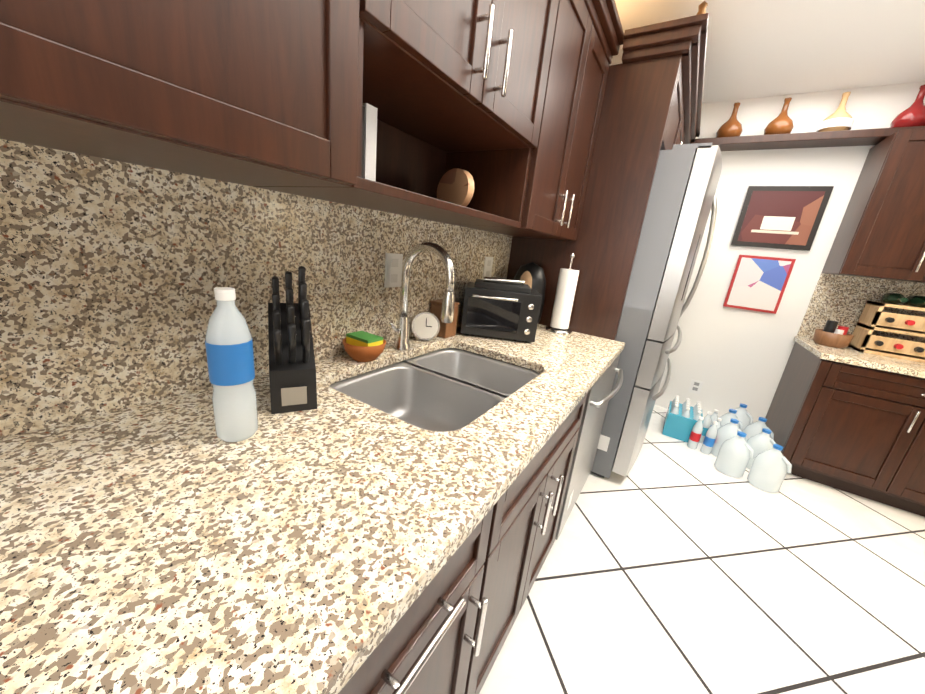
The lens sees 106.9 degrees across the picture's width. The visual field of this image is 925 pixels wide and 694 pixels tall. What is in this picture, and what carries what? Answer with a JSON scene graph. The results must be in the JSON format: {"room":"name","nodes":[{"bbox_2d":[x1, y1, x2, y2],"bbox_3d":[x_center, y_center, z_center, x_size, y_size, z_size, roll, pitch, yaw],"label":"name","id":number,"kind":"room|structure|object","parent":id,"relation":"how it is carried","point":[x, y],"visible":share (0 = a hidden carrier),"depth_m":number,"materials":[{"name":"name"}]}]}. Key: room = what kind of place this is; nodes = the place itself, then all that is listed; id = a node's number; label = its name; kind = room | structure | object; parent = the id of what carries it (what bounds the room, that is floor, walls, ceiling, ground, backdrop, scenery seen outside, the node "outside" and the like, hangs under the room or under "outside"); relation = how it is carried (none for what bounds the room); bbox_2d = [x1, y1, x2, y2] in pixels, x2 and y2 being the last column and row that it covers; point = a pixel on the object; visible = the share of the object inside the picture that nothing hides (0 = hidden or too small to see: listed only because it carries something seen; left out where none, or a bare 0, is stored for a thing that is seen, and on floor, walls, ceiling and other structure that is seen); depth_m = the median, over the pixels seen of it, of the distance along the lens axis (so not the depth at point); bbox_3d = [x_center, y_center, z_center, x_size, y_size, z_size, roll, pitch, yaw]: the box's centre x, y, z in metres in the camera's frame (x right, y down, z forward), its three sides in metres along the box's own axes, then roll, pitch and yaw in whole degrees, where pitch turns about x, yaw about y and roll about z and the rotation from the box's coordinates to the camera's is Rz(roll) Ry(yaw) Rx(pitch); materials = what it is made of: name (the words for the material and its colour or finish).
{"room":"kitchen","nodes":[
{"label":"kitchen","id":0,"kind":"room"},
{"bbox_2d":[479,405,924,693],"bbox_3d":[1.201,1.468,0.369,4.800,0.100,6.550,16,19,30],"label":"floor","id":1,"kind":"structure","parent":0,"point":[671,565],"depth_m":1.50,"materials":[{"name":"tile"}]},
{"bbox_2d":[338,472,521,693],"bbox_3d":[-0.430,0.658,0.802,0.779,0.868,0.614,16,19,30],"label":"base cabinet","id":2,"kind":"object","parent":1,"relation":"on","point":[448,633],"depth_m":0.65,"materials":[{"name":"brown wood"}]},
{"bbox_2d":[0,324,624,693],"bbox_3d":[-0.388,0.227,0.654,0.792,0.038,3.552,16,19,30],"label":"countertop","id":3,"kind":"structure","parent":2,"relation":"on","point":[175,544],"depth_m":0.50,"materials":[{"name":"stone"}]},
{"bbox_2d":[205,287,258,441],"bbox_3d":[-0.450,0.037,0.669,0.075,0.302,0.075,16,19,30],"label":"bottle","id":4,"kind":"object","parent":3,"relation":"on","point":[229,351],"visible":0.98,"depth_m":0.65,"materials":[{"name":"white plastic"}]},
{"bbox_2d":[268,266,316,413],"bbox_3d":[-0.418,-0.027,0.837,0.099,0.335,0.250,-3,19,-27],"label":"knife block","id":5,"kind":"object","parent":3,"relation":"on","point":[292,374],"visible":1,"depth_m":0.81,"materials":[{"name":"black plastic"}]},
{"bbox_2d":[342,331,385,361],"bbox_3d":[-0.347,0.000,1.215,0.150,0.085,0.148,16,19,30],"label":"bowl","id":6,"kind":"object","parent":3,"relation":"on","point":[361,346],"visible":1,"depth_m":1.18,"materials":[{"name":"orange ceramic"}]},
{"bbox_2d":[389,242,454,349],"bbox_3d":[-0.161,-0.169,1.256,0.270,0.421,0.140,16,19,30],"label":"faucet","id":7,"kind":"object","parent":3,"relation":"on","point":[401,330],"visible":1,"depth_m":1.26,"materials":[{"name":"silver metal"}]},
{"bbox_2d":[411,311,439,340],"bbox_3d":[-0.162,-0.092,1.510,0.113,0.128,0.106,16,19,30],"label":"clock","id":8,"kind":"object","parent":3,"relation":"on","point":[425,325],"visible":1,"depth_m":1.50,"materials":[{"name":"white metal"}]},
{"bbox_2d":[329,348,539,431],"bbox_3d":[-0.061,0.219,1.230,0.521,0.200,0.731,16,19,30],"label":"sink","id":9,"kind":"object","parent":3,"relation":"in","point":[445,389],"visible":0.35,"depth_m":1.30,"materials":[{"name":"silver metal"}]},
{"bbox_2d":[430,299,459,337],"bbox_3d":[-0.090,-0.136,1.630,0.106,0.162,0.096,16,19,30],"label":"wooden box","id":10,"kind":"object","parent":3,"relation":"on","point":[447,330],"visible":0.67,"depth_m":1.60,"materials":[{"name":"brown wood"}]},
{"bbox_2d":[461,277,541,342],"bbox_3d":[0.192,-0.202,1.732,0.360,0.288,0.297,7,16,3],"label":"toaster oven","id":11,"kind":"object","parent":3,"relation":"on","point":[504,308],"visible":1,"depth_m":1.63,"materials":[{"name":"black metal"}]},
{"bbox_2d":[514,262,545,322],"bbox_3d":[0.396,-0.327,2.082,0.220,0.370,0.122,16,19,30],"label":"appliance","id":12,"kind":"object","parent":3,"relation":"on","point":[532,275],"visible":0.46,"depth_m":2.00,"materials":[{"name":"black plastic"}]},
{"bbox_2d":[545,253,579,333],"bbox_3d":[0.584,-0.306,1.945,0.150,0.446,0.150,16,19,30],"label":"paper towel holder","id":13,"kind":"object","parent":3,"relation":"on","point":[564,299],"visible":1,"depth_m":1.92,"materials":[{"name":"white paper"}]},
{"bbox_2d":[555,354,622,539],"bbox_3d":[0.381,0.428,1.876,0.757,0.866,0.671,16,19,30],"label":"dishwasher","id":14,"kind":"object","parent":1,"relation":"on","point":[600,394],"visible":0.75,"depth_m":1.58,"materials":[{"name":"silver metal"}]},
{"bbox_2d":[507,13,708,339],"bbox_3d":[0.993,-0.507,2.602,0.807,2.365,1.555,16,19,30],"label":"cabinet","id":15,"kind":"object","parent":1,"relation":"on","point":[651,107],"visible":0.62,"depth_m":1.79,"materials":[{"name":"brown wood"}]},
{"bbox_2d":[696,1,707,14],"bbox_3d":[1.104,-1.518,1.597,0.064,0.152,0.064,11,17,16],"label":"figurine","id":16,"kind":"object","parent":15,"relation":"on","point":[703,5],"visible":0.17,"depth_m":1.55,"materials":[{"name":"brown metal"}]},
{"bbox_2d":[591,143,721,477],"bbox_3d":[1.103,-0.251,2.586,1.012,1.907,1.306,16,19,30],"label":"fridge","id":17,"kind":"object","parent":1,"relation":"on","point":[682,202],"visible":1,"depth_m":1.86,"materials":[{"name":"grey metal"}]},
{"bbox_2d":[662,395,702,442],"bbox_3d":[1.863,0.597,2.889,0.240,0.271,0.320,16,19,30],"label":"crate","id":18,"kind":"object","parent":1,"relation":"on","point":[680,420],"visible":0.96,"depth_m":2.79,"materials":[{"name":"teal plastic"}]},
{"bbox_2d":[687,416,709,449],"bbox_3d":[1.813,0.664,2.656,0.065,0.265,0.065,11,17,16],"label":"water bottle","id":19,"kind":"object","parent":1,"relation":"on","point":[704,432],"depth_m":2.65,"materials":[{"name":"white plastic"}]},
{"bbox_2d":[701,417,720,454],"bbox_3d":[1.882,0.687,2.603,0.065,0.265,0.065,11,17,16],"label":"water bottle","id":20,"kind":"object","parent":1,"relation":"on","point":[711,433],"depth_m":2.60,"materials":[{"name":"white plastic"}]},
{"bbox_2d":[707,411,721,420],"bbox_3d":[1.958,0.661,2.718,0.068,0.265,0.167,5,16,-4],"label":"water jug","id":21,"kind":"object","parent":1,"relation":"on","point":[715,415],"depth_m":2.78,"materials":[{"name":"white plastic"}]},
{"bbox_2d":[765,344,924,516],"bbox_3d":[2.894,0.555,2.350,1.048,0.868,0.685,16,19,30],"label":"base cabinet","id":22,"kind":"object","parent":1,"relation":"on","point":[849,419],"depth_m":2.20,"materials":[{"name":"brown wood"}]},
{"bbox_2d":[794,336,924,379],"bbox_3d":[3.023,0.145,2.163,1.284,0.038,0.700,16,19,30],"label":"countertop","id":23,"kind":"structure","parent":22,"relation":"on","point":[846,355],"depth_m":2.17,"materials":[{"name":"beige stone"}]},
{"bbox_2d":[813,320,853,347],"bbox_3d":[2.670,-0.096,2.467,0.200,0.176,0.200,16,19,30],"label":"basket","id":24,"kind":"object","parent":23,"relation":"on","point":[830,335],"visible":1,"depth_m":2.43,"materials":[{"name":"brown wood"}]},
{"bbox_2d":[848,293,924,362],"bbox_3d":[2.985,-0.134,2.292,0.400,0.412,0.251,16,19,30],"label":"wine rack","id":25,"kind":"object","parent":23,"relation":"on","point":[873,316],"visible":1,"depth_m":2.29,"materials":[{"name":"brown wood"}]},
{"bbox_2d":[609,0,924,102],"bbox_3d":[1.482,-1.155,-0.408,4.800,0.100,6.550,16,19,30],"label":"ceiling","id":26,"kind":"structure","parent":0,"point":[761,48],"depth_m":1.97,"materials":[{"name":"white paint"}]},
{"bbox_2d":[655,81,924,422],"bbox_3d":[3.141,-0.394,2.490,4.560,2.650,0.120,16,19,30],"label":"wall","id":27,"kind":"structure","parent":0,"point":[731,358],"depth_m":2.81,"materials":[{"name":"white paint"}]},
{"bbox_2d":[688,380,702,394],"bbox_3d":[2.188,0.377,3.218,0.090,0.125,0.008,16,19,30],"label":"electrical outlet plate","id":28,"kind":"object","parent":27,"relation":"attached to","point":[695,387],"depth_m":3.21,"materials":[{"name":"white plastic"}]},
{"bbox_2d":[723,255,795,313],"bbox_3d":[2.440,-0.522,2.836,0.355,0.435,0.026,16,19,30],"label":"picture frame","id":29,"kind":"object","parent":27,"relation":"attached to","point":[758,283],"depth_m":2.82,"materials":[{"name":"red"}]},
{"bbox_2d":[731,186,833,250],"bbox_3d":[2.483,-1.015,2.695,0.495,0.455,0.027,16,19,30],"label":"picture frame","id":30,"kind":"object","parent":27,"relation":"attached to","point":[783,217],"depth_m":2.68,"materials":[{"name":"black"}]},
{"bbox_2d":[690,126,924,150],"bbox_3d":[2.473,-1.497,2.487,1.406,0.050,0.198,16,19,30],"label":"shelf ledge","id":31,"kind":"object","parent":27,"relation":"attached to","point":[861,137],"visible":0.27,"depth_m":2.45,"materials":[{"name":"brown wood"}]},
{"bbox_2d":[716,102,742,137],"bbox_3d":[2.103,-1.754,2.676,0.170,0.255,0.167,16,19,30],"label":"vase","id":32,"kind":"object","parent":31,"relation":"on","point":[731,128],"depth_m":2.64,"materials":[{"name":"orange ceramic"}]},
{"bbox_2d":[764,97,793,134],"bbox_3d":[2.353,-1.683,2.526,0.170,0.255,0.167,16,19,30],"label":"vase","id":33,"kind":"object","parent":31,"relation":"on","point":[783,124],"depth_m":2.49,"materials":[{"name":"orange ceramic"}]},
{"bbox_2d":[817,92,853,131],"bbox_3d":[2.608,-1.610,2.374,0.174,0.255,0.171,16,19,30],"label":"vase","id":34,"kind":"object","parent":31,"relation":"on","point":[840,118],"depth_m":2.34,"materials":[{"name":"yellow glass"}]},
{"bbox_2d":[890,85,924,127],"bbox_3d":[2.904,-1.526,2.197,0.170,0.255,0.167,16,19,30],"label":"vase","id":35,"kind":"object","parent":31,"relation":"on","point":[914,115],"depth_m":2.17,"materials":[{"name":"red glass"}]},
{"bbox_2d":[797,273,924,341],"bbox_3d":[3.253,-0.177,2.380,1.270,0.499,0.019,16,19,30],"label":"backsplash","id":36,"kind":"structure","parent":27,"relation":"attached to","point":[842,300],"depth_m":2.57,"materials":[{"name":"stone"}]},
{"bbox_2d":[822,129,924,282],"bbox_3d":[2.869,-0.886,2.240,0.433,0.856,0.399,16,19,30],"label":"upper cabinet","id":37,"kind":"object","parent":27,"relation":"attached to","point":[880,234],"visible":1,"depth_m":2.14,"materials":[{"name":"brown wood"}]},
{"bbox_3d":[-0.532,-0.362,1.054,0.120,2.650,6.470,16,19,30],"label":"wall","id":38,"kind":"structure","parent":0,"visible":0},
{"bbox_2d":[0,0,403,203],"bbox_3d":[-0.490,-0.710,0.413,0.419,0.846,0.716,16,19,30],"label":"upper cabinet","id":39,"kind":"object","parent":38,"relation":"attached to","point":[264,94],"depth_m":0.47,"materials":[{"name":"brown wood"}]},
{"bbox_2d":[0,139,511,437],"bbox_3d":[-0.683,-0.131,0.769,0.019,0.519,3.553,16,19,30],"label":"backsplash","id":40,"kind":"structure","parent":38,"relation":"attached to","point":[113,274],"depth_m":0.76,"materials":[{"name":"stone"}]},
{"bbox_2d":[384,253,402,287],"bbox_3d":[-0.270,-0.301,1.353,0.008,0.130,0.090,16,19,30],"label":"electrical outlet plate","id":41,"kind":"object","parent":40,"relation":"attached to","point":[393,266],"depth_m":1.34,"materials":[{"name":"white plastic"}]},
{"bbox_2d":[483,257,493,277],"bbox_3d":[0.148,-0.453,1.980,0.008,0.130,0.090,16,19,30],"label":"electrical outlet plate","id":42,"kind":"object","parent":40,"relation":"attached to","point":[488,263],"depth_m":1.97,"materials":[{"name":"white plastic"}]},
{"bbox_2d":[396,0,563,155],"bbox_3d":[-0.092,-0.974,0.953,0.419,0.566,0.823,16,19,30],"label":"upper cabinet","id":43,"kind":"object","parent":38,"relation":"attached to","point":[500,101],"depth_m":0.97,"materials":[{"name":"brown wood"}]},
{"bbox_2d":[428,0,608,240],"bbox_3d":[0.299,-0.979,1.606,0.419,0.846,0.800,16,19,30],"label":"upper cabinet","id":44,"kind":"object","parent":38,"relation":"attached to","point":[520,192],"depth_m":1.40,"materials":[{"name":"brown wood"}]},
{"bbox_2d":[361,103,473,206],"bbox_3d":[-0.181,-0.548,1.039,0.221,0.200,0.587,19,21,38],"label":"decorations","id":45,"kind":"object","parent":44,"relation":"in","point":[455,185],"visible":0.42,"depth_m":1.12,"materials":[{"name":"brown wood"}]},
{"bbox_2d":[584,0,623,64],"bbox_3d":[-0.142,-1.153,0.363,0.105,0.100,3.252,16,19,30],"label":"crown molding","id":46,"kind":"structure","parent":44,"relation":"attached to","point":[605,18],"depth_m":1.49,"materials":[{"name":"brown wood"}]}
]}

